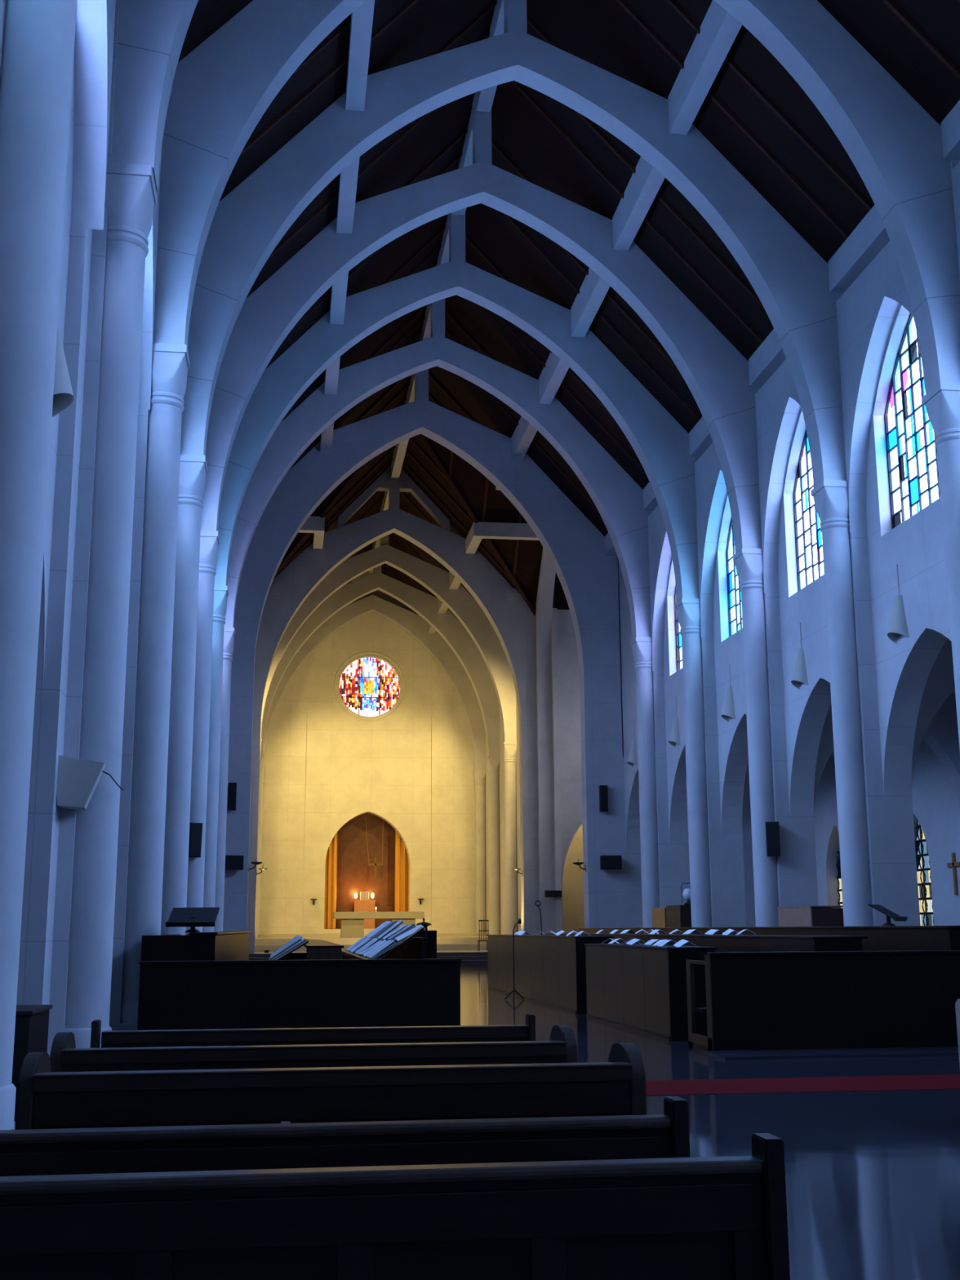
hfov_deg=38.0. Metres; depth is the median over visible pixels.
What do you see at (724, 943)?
stall
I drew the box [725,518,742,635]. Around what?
window
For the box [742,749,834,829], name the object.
arch
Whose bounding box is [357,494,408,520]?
rafter
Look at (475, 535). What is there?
roof beam
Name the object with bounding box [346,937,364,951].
songbook
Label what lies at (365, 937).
songbook
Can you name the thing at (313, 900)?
bracket
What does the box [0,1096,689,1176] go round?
pew
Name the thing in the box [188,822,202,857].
wall speaker
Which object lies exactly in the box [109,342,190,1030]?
round column
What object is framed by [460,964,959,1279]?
floor
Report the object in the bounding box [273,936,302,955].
songbook
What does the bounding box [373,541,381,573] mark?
post
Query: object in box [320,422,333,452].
roof beam
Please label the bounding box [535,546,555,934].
wall
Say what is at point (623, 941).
open book
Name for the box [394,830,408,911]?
curtain
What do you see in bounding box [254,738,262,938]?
round column
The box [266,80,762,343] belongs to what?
rafter
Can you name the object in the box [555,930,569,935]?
open book
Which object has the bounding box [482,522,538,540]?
roof beam
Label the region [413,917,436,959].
ambo
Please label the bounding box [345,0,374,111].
roof beam
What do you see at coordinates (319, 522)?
roof beam
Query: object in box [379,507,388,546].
post
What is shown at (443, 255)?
ridge beam
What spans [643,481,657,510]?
trim
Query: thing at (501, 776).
wall
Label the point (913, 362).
window
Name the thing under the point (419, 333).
rafter
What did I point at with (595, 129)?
rafter
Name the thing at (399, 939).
songbook
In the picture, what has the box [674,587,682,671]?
window
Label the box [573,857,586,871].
bracket
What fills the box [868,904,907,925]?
lectern
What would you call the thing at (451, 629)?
rib
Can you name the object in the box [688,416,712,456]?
trim
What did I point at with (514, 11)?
post
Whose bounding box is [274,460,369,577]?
rafter
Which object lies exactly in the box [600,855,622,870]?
wall speaker
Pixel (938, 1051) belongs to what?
platform
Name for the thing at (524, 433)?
roof beam
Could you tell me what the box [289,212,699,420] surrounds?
rafter
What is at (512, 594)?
block
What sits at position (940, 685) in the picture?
arch
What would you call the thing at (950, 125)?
roof beam
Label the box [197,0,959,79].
rafter
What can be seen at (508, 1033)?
pew
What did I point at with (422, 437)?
rafter
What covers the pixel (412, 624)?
rib
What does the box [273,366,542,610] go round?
ceiling
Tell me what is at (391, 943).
songbook
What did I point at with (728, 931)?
open book
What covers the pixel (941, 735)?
arch
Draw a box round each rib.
[111,0,198,191]
[153,0,959,395]
[180,29,846,487]
[200,160,761,553]
[213,258,699,602]
[224,334,651,639]
[260,544,516,742]
[261,572,499,755]
[262,595,485,767]
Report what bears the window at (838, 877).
in the wall at (935, 804)
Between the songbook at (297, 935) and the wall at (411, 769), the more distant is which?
the wall at (411, 769)
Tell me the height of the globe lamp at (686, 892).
0.590 m
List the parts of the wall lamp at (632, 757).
lamp shade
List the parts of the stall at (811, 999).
panel, seat, rail, panel, rail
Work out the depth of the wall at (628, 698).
47.69 m
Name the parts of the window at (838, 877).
glass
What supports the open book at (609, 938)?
on the stall at (639, 988)
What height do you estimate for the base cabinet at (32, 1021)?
0.810 m
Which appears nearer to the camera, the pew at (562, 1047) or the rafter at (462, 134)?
the pew at (562, 1047)
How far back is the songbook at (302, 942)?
17.99 m
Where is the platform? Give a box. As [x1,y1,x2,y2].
[703,1046,959,1060]
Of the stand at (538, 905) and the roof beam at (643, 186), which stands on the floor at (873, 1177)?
the stand at (538, 905)
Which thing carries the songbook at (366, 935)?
on the stall at (411, 948)
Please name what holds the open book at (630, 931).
on the stall at (724, 943)
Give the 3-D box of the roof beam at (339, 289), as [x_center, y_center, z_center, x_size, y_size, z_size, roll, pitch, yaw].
[-3.669,-9.638,36.556,0.380,0.852,4.580,1,-12,-8]
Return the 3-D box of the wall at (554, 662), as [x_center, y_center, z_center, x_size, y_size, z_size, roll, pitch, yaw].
[3.319,6.170,60.881,0.250,15.400,0.500,1,-12,-8]
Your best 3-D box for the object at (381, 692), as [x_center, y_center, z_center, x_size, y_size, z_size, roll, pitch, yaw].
[-6.307,2.746,79.501,4.400,4.400,0.050,1,-12,-8]
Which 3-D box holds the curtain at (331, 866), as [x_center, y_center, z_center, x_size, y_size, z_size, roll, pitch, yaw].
[-8.430,12.881,77.623,0.930,6.230,0.272,1,-12,-8]
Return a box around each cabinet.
[11,1004,53,1121]
[336,906,353,928]
[374,906,394,928]
[651,905,691,927]
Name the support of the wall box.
attached to the wall at (43, 960)
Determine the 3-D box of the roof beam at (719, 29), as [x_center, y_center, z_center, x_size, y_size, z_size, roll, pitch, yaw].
[4.498,-11.582,27.380,0.380,0.852,4.580,1,-12,-8]
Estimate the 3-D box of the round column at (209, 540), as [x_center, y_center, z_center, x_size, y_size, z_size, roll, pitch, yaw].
[-6.312,2.611,30.917,0.720,10.300,0.720,1,-12,-8]
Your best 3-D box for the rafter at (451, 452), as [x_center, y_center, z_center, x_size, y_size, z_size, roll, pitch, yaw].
[-1.015,-8.204,57.105,0.120,2.300,4.000,1,-12,-8]
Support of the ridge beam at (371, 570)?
attached to the ceiling at (405, 503)
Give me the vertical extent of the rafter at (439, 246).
7.130 m
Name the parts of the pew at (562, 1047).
panel, rail, frame, rail, panel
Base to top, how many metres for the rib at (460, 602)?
9.740 m
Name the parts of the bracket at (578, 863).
dish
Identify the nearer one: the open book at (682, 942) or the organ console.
the open book at (682, 942)
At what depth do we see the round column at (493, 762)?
72.20 m
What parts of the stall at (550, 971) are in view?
panel, panel, panel, panel, panel, panel, panel, panel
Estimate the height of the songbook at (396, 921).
0.310 m
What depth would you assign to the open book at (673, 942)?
18.77 m
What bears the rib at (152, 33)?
on the round column at (131, 193)
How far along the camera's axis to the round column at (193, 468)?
25.78 m
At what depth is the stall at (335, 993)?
15.40 m
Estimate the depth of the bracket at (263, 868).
58.87 m
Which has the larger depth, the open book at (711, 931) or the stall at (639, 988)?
the open book at (711, 931)
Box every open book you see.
[515,930,530,935]
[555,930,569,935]
[566,930,581,936]
[573,930,591,936]
[595,929,609,933]
[600,937,619,943]
[608,929,622,933]
[608,938,626,944]
[619,928,635,933]
[626,938,648,945]
[644,938,666,945]
[648,929,666,933]
[652,939,673,946]
[657,939,676,946]
[673,939,697,946]
[682,928,702,934]
[705,928,723,934]
[721,928,742,934]
[736,928,755,934]
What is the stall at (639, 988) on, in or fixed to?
on the floor at (873, 1177)
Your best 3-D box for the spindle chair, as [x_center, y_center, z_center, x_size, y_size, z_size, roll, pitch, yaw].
[0.138,13.030,61.530,0.440,1.340,0.450,1,-12,-8]
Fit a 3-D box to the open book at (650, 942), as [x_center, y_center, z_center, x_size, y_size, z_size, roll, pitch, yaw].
[2.510,4.327,19.965,0.270,0.090,0.221,4,-12,-18]
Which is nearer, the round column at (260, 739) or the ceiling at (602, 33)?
the ceiling at (602, 33)
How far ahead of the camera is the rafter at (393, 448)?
60.27 m
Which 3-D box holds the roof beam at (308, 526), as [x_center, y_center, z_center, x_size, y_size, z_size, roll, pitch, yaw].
[-10.825,-4.971,58.567,7.700,0.620,0.400,1,-12,-8]
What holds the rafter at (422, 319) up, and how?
attached to the ceiling at (602, 33)
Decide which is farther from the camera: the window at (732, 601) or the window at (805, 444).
the window at (732, 601)
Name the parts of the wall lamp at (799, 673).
lamp shade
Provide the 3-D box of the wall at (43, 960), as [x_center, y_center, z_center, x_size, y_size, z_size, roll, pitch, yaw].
[-5.040,-2.581,18.464,1.155,15.400,48.020,1,-12,-8]
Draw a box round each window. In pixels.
[339,657,399,716]
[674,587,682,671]
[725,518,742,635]
[792,430,823,591]
[835,848,842,905]
[884,313,940,528]
[915,822,933,925]
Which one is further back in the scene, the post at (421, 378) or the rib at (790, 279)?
the post at (421, 378)
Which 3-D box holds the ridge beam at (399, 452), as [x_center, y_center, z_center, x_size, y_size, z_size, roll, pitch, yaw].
[-2.990,-8.872,56.891,0.360,0.700,12.600,1,-12,-8]
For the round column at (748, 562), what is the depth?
32.60 m
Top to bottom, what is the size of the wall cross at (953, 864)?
1.000 m
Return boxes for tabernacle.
[353,892,375,928]
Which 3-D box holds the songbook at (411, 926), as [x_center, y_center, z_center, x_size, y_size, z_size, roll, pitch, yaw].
[-0.997,3.803,18.131,0.330,0.225,0.285,0,-12,-3]
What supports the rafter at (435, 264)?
attached to the ceiling at (602, 33)
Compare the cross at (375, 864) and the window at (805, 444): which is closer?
the window at (805, 444)
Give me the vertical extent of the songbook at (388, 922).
0.303 m
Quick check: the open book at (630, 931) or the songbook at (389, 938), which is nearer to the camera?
the songbook at (389, 938)
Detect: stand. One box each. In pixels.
[504,918,524,999]
[534,900,542,934]
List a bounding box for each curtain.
[324,832,337,928]
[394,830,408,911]
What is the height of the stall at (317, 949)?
1.270 m
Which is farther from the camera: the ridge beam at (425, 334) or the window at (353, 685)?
the window at (353, 685)
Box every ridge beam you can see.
[368,542,373,573]
[374,538,380,548]
[381,491,388,511]
[391,373,414,479]
[418,303,431,341]
[435,213,448,266]
[452,106,472,215]
[475,0,503,111]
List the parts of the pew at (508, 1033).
panel, frame, rail, rail, panel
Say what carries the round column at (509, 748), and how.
on the floor at (873, 1177)
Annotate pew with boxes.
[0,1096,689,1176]
[0,1133,790,1279]
[14,1042,646,1129]
[49,1025,577,1071]
[90,1013,535,1048]
[955,999,959,1066]
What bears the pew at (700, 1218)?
on the floor at (873, 1177)
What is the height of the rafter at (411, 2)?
7.130 m
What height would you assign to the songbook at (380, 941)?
0.212 m
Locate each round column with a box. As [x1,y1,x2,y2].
[0,0,77,1129]
[63,162,156,1048]
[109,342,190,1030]
[160,453,207,935]
[185,529,219,933]
[202,585,228,932]
[213,626,235,932]
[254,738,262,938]
[255,752,263,937]
[257,764,265,933]
[473,766,485,933]
[486,755,500,934]
[502,742,517,934]
[630,636,659,927]
[675,597,711,927]
[733,547,778,926]
[810,479,873,926]
[921,382,959,750]
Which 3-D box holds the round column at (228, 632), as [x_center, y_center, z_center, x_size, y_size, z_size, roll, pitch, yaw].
[-7.722,4.710,41.005,0.720,10.300,0.720,1,-12,-8]
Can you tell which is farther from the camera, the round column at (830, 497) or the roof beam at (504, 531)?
the roof beam at (504, 531)
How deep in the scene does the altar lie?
68.00 m
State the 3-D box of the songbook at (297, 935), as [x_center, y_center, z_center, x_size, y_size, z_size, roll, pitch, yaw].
[-2.790,4.417,19.983,0.460,0.380,0.383,0,-12,-2]
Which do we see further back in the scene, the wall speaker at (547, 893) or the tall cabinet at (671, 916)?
the wall speaker at (547, 893)
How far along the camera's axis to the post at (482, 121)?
34.75 m
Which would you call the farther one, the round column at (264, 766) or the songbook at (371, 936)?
the round column at (264, 766)
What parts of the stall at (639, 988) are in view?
panel, panel, panel, panel, panel, panel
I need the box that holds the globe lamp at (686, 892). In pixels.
[680,883,690,905]
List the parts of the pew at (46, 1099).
panel, frame, rail, rail, panel, panel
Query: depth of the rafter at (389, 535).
72.93 m
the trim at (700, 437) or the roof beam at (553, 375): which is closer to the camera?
the trim at (700, 437)
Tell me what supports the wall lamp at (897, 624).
attached to the wall at (873, 313)
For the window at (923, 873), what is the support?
in the wall at (935, 804)
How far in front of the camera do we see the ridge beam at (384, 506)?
66.83 m
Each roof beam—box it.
[298,515,315,533]
[312,515,324,549]
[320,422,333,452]
[324,356,340,394]
[329,271,348,324]
[336,156,359,233]
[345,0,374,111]
[427,622,435,633]
[437,598,448,613]
[448,571,460,589]
[465,521,483,554]
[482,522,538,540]
[511,416,537,460]
[538,352,568,404]
[570,267,610,337]
[612,156,665,250]
[667,0,742,134]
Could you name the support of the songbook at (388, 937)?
on the stall at (411, 948)
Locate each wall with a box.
[0,0,162,1056]
[222,398,755,931]
[247,506,582,953]
[259,570,475,933]
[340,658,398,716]
[484,660,521,934]
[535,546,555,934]
[551,608,562,933]
[562,822,584,933]
[618,562,640,859]
[648,159,959,927]
[813,739,959,925]
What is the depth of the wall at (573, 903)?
66.21 m
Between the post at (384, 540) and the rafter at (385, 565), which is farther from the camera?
the rafter at (385, 565)
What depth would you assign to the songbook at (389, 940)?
17.87 m
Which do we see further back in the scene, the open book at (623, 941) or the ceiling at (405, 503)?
the ceiling at (405, 503)
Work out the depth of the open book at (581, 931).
24.40 m
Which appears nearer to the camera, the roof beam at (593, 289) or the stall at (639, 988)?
the stall at (639, 988)
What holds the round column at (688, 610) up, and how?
on the floor at (873, 1177)
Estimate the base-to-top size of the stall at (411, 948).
1.430 m
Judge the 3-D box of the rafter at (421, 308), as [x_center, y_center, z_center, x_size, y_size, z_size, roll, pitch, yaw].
[-1.541,-8.033,46.019,13.000,7.130,0.080,1,-12,-8]
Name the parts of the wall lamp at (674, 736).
lamp shade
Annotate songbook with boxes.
[269,937,302,959]
[270,934,299,957]
[271,939,306,959]
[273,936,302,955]
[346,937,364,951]
[348,937,365,951]
[350,937,369,953]
[353,937,373,954]
[355,937,374,955]
[356,937,379,955]
[358,940,382,955]
[362,939,386,957]
[365,920,386,937]
[367,920,390,938]
[367,939,391,959]
[369,939,395,959]
[370,921,392,937]
[372,920,395,938]
[372,942,399,959]
[373,920,398,937]
[377,920,403,940]
[382,924,406,939]
[385,924,408,940]
[386,924,413,940]
[391,924,415,940]
[395,924,422,942]
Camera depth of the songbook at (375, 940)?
20.38 m
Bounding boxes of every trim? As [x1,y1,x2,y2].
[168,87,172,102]
[333,651,405,722]
[604,533,616,555]
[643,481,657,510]
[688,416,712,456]
[748,328,786,386]
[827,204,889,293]
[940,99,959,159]
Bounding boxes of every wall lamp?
[52,328,74,417]
[626,723,637,767]
[668,696,680,747]
[721,664,735,722]
[791,622,808,688]
[887,564,909,644]
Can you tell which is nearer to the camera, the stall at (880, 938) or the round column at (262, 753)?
the stall at (880, 938)
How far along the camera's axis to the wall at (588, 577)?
48.61 m
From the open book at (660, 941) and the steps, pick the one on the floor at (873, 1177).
the steps
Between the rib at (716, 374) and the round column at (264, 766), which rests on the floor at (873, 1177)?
the round column at (264, 766)
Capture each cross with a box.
[364,817,382,877]
[946,853,959,894]
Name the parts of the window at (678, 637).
glass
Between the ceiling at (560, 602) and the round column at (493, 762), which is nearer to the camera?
the ceiling at (560, 602)
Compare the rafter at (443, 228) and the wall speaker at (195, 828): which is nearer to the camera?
the wall speaker at (195, 828)
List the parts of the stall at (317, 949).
panel, panel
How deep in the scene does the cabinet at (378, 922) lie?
78.40 m
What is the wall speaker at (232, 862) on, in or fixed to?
attached to the wall at (588, 577)
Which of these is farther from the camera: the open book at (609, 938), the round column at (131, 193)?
the open book at (609, 938)
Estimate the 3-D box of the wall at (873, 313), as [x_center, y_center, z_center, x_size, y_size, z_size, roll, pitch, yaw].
[8.885,-2.262,20.343,1.155,15.400,48.020,1,-12,-8]
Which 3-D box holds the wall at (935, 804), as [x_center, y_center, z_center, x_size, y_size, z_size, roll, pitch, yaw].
[13.437,2.155,21.564,0.500,7.200,54.938,1,-12,-8]
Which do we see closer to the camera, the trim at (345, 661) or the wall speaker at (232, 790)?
the wall speaker at (232, 790)
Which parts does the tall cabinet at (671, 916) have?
panel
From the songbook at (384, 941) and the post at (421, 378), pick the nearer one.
the songbook at (384, 941)
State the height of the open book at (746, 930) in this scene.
0.081 m
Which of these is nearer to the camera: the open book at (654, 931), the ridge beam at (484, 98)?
the open book at (654, 931)
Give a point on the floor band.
(936, 1082)
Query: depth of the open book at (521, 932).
30.22 m
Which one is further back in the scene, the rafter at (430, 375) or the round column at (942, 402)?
the rafter at (430, 375)
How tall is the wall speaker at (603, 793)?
0.900 m
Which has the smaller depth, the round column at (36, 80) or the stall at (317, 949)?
the round column at (36, 80)
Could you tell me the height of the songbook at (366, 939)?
0.269 m
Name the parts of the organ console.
panel, lid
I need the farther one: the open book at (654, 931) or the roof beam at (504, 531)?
the roof beam at (504, 531)
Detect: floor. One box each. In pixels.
[254,933,488,953]
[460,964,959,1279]
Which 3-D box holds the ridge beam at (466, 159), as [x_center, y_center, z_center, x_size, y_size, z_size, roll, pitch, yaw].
[-0.306,-12.916,37.697,0.360,0.600,4.660,1,-12,-8]
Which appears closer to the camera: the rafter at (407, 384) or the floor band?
the floor band
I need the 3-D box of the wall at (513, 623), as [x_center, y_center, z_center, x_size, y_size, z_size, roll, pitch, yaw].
[-1.770,3.926,61.265,18.835,20.000,0.720,1,-12,-8]
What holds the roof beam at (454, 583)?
attached to the ceiling at (405, 503)
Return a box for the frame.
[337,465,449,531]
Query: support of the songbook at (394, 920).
on the stall at (411, 948)
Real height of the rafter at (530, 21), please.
7.130 m
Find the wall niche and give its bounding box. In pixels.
[336,813,395,906]
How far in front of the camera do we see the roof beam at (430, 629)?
78.60 m
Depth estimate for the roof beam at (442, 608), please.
73.25 m
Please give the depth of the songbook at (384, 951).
16.86 m
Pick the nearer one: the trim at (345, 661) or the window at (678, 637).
the window at (678, 637)
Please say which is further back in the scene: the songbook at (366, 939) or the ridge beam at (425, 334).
the ridge beam at (425, 334)
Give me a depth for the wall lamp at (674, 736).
41.53 m
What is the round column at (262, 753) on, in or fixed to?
on the floor at (873, 1177)
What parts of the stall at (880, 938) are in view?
rail, panel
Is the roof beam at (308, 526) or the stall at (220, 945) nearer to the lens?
the stall at (220, 945)
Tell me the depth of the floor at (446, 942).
64.27 m
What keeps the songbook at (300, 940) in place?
on the stall at (317, 949)
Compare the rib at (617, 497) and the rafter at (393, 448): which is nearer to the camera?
the rib at (617, 497)
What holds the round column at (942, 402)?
on the floor at (873, 1177)
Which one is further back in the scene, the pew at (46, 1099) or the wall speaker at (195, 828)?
the wall speaker at (195, 828)
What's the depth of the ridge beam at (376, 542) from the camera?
73.52 m
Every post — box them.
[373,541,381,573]
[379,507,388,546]
[388,488,399,508]
[414,368,428,400]
[431,298,444,337]
[448,212,465,262]
[472,92,491,164]
[503,0,527,33]
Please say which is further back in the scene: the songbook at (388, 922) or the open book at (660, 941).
the songbook at (388, 922)
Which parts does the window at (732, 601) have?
glass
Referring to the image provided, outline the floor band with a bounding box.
[645,1074,959,1095]
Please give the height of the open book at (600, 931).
0.091 m
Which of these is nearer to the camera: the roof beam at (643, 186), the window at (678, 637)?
the roof beam at (643, 186)
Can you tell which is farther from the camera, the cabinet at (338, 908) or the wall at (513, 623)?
the cabinet at (338, 908)
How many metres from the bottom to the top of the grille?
0.400 m
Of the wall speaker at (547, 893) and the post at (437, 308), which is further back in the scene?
the wall speaker at (547, 893)
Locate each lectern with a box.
[165,907,219,932]
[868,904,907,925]
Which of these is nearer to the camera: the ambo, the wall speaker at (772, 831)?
the wall speaker at (772, 831)
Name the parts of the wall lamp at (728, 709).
lamp shade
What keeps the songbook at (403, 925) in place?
on the stall at (411, 948)
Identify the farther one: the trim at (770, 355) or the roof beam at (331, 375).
the roof beam at (331, 375)
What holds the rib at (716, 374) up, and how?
on the round column at (209, 540)
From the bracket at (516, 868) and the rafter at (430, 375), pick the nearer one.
the rafter at (430, 375)
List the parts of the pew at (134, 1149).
rail, rail, frame, panel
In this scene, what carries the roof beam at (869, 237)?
attached to the wall at (873, 313)
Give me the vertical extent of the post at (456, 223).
2.100 m
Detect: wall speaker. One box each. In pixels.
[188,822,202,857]
[225,855,244,870]
[227,782,236,810]
[544,890,561,897]
[599,785,608,812]
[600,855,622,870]
[765,822,780,856]
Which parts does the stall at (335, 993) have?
rail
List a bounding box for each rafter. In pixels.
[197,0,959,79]
[240,0,848,238]
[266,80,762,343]
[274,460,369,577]
[281,457,511,579]
[289,0,871,210]
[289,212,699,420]
[324,444,473,523]
[343,491,432,525]
[346,534,406,559]
[353,371,476,422]
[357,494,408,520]
[361,437,445,477]
[366,304,493,359]
[368,546,416,588]
[374,381,443,415]
[381,224,511,284]
[384,563,402,582]
[385,315,462,353]
[395,396,406,408]
[399,535,424,561]
[401,127,534,187]
[404,328,598,511]
[405,243,614,419]
[418,434,535,616]
[427,260,646,475]
[434,0,559,54]
[435,151,679,372]
[448,450,453,479]
[477,30,764,309]
[481,477,488,522]
[511,512,522,582]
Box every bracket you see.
[248,857,262,871]
[256,864,266,875]
[310,896,317,905]
[511,865,522,875]
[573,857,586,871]
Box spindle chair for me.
[477,920,488,951]
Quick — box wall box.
[56,755,123,809]
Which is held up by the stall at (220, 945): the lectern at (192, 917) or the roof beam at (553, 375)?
the lectern at (192, 917)
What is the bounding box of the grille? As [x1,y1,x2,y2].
[360,892,368,899]
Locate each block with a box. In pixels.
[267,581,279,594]
[506,587,524,601]
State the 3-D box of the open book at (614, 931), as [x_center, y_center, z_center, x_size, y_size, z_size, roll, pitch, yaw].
[2.908,6.186,29.582,0.270,0.091,0.222,3,-12,-16]
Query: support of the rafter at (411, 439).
attached to the ceiling at (468, 480)
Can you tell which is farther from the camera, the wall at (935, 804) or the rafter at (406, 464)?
the rafter at (406, 464)
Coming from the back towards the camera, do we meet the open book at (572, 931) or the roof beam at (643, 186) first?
the roof beam at (643, 186)
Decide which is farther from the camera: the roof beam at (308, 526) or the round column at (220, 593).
the roof beam at (308, 526)
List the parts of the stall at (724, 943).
panel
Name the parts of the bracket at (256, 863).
dish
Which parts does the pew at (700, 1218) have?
panel, rail, rail, frame, panel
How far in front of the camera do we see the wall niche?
79.24 m
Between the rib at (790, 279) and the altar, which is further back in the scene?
the altar
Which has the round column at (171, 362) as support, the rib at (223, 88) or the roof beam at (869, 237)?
the rib at (223, 88)
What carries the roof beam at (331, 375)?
attached to the ceiling at (602, 33)
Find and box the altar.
[333,911,424,937]
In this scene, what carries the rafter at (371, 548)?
attached to the ceiling at (405, 503)
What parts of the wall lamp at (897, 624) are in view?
lamp shade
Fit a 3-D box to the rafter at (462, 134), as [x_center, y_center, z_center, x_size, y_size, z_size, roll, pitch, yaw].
[-0.132,-10.132,35.931,13.000,7.130,0.080,1,-12,-8]
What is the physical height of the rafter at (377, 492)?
7.130 m
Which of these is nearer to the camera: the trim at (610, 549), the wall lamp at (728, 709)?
the wall lamp at (728, 709)
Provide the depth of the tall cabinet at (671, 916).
38.06 m
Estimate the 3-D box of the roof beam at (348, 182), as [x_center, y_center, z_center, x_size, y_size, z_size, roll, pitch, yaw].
[-2.964,-10.687,31.512,0.380,0.852,4.580,1,-12,-8]
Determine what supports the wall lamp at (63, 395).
attached to the wall at (43, 960)
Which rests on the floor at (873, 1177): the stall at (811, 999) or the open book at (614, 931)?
the stall at (811, 999)
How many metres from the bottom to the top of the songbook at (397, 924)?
0.295 m
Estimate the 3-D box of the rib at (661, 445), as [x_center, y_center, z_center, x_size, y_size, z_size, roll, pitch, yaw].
[-0.625,-5.999,38.884,14.070,9.740,0.560,1,-12,-8]
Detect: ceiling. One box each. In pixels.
[177,0,959,536]
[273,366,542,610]
[324,491,473,622]
[552,573,569,609]
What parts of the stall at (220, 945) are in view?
panel, panel, rail, panel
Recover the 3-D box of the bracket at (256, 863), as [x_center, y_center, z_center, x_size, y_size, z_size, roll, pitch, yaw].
[-7.437,7.440,46.176,0.480,0.470,0.400,1,-12,-8]
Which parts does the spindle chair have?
backrest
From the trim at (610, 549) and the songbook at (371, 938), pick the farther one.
the trim at (610, 549)
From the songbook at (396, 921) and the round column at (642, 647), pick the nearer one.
the songbook at (396, 921)
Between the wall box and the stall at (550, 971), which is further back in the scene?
the stall at (550, 971)
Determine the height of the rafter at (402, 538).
7.130 m
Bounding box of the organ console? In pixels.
[777,905,844,926]
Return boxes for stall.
[137,958,462,1030]
[140,931,250,960]
[273,937,343,959]
[341,926,426,959]
[486,934,613,1013]
[546,933,867,951]
[577,925,959,951]
[584,943,717,1041]
[685,950,959,1050]
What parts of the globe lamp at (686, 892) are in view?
glass globe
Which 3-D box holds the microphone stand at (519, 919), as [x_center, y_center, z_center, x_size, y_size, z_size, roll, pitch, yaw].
[0.712,6.449,28.209,0.392,1.604,0.383,1,-12,-8]
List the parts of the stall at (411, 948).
panel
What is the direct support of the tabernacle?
in the wall
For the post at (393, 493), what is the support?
on the wall at (513, 623)
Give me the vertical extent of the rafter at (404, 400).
2.300 m
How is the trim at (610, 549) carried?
attached to the wall at (873, 313)
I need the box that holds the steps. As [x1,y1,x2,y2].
[248,951,488,964]
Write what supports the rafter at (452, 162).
attached to the ceiling at (602, 33)
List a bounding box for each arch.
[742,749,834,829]
[813,689,959,806]
[911,638,955,782]
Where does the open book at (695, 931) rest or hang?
on the stall at (724, 943)
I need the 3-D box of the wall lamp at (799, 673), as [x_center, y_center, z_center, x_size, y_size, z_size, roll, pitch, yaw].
[7.170,0.331,31.626,0.280,1.500,0.560,1,-12,-8]
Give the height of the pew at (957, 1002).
0.870 m
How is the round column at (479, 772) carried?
on the floor at (873, 1177)
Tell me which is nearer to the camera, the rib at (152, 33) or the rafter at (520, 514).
the rib at (152, 33)
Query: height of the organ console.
1.830 m
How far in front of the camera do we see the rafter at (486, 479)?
59.44 m
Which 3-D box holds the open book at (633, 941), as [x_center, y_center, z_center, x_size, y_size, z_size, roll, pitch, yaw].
[2.313,4.445,20.529,0.270,0.104,0.226,3,-12,-16]
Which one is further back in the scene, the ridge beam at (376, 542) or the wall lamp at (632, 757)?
the ridge beam at (376, 542)
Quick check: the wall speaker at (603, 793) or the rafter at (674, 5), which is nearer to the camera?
the rafter at (674, 5)

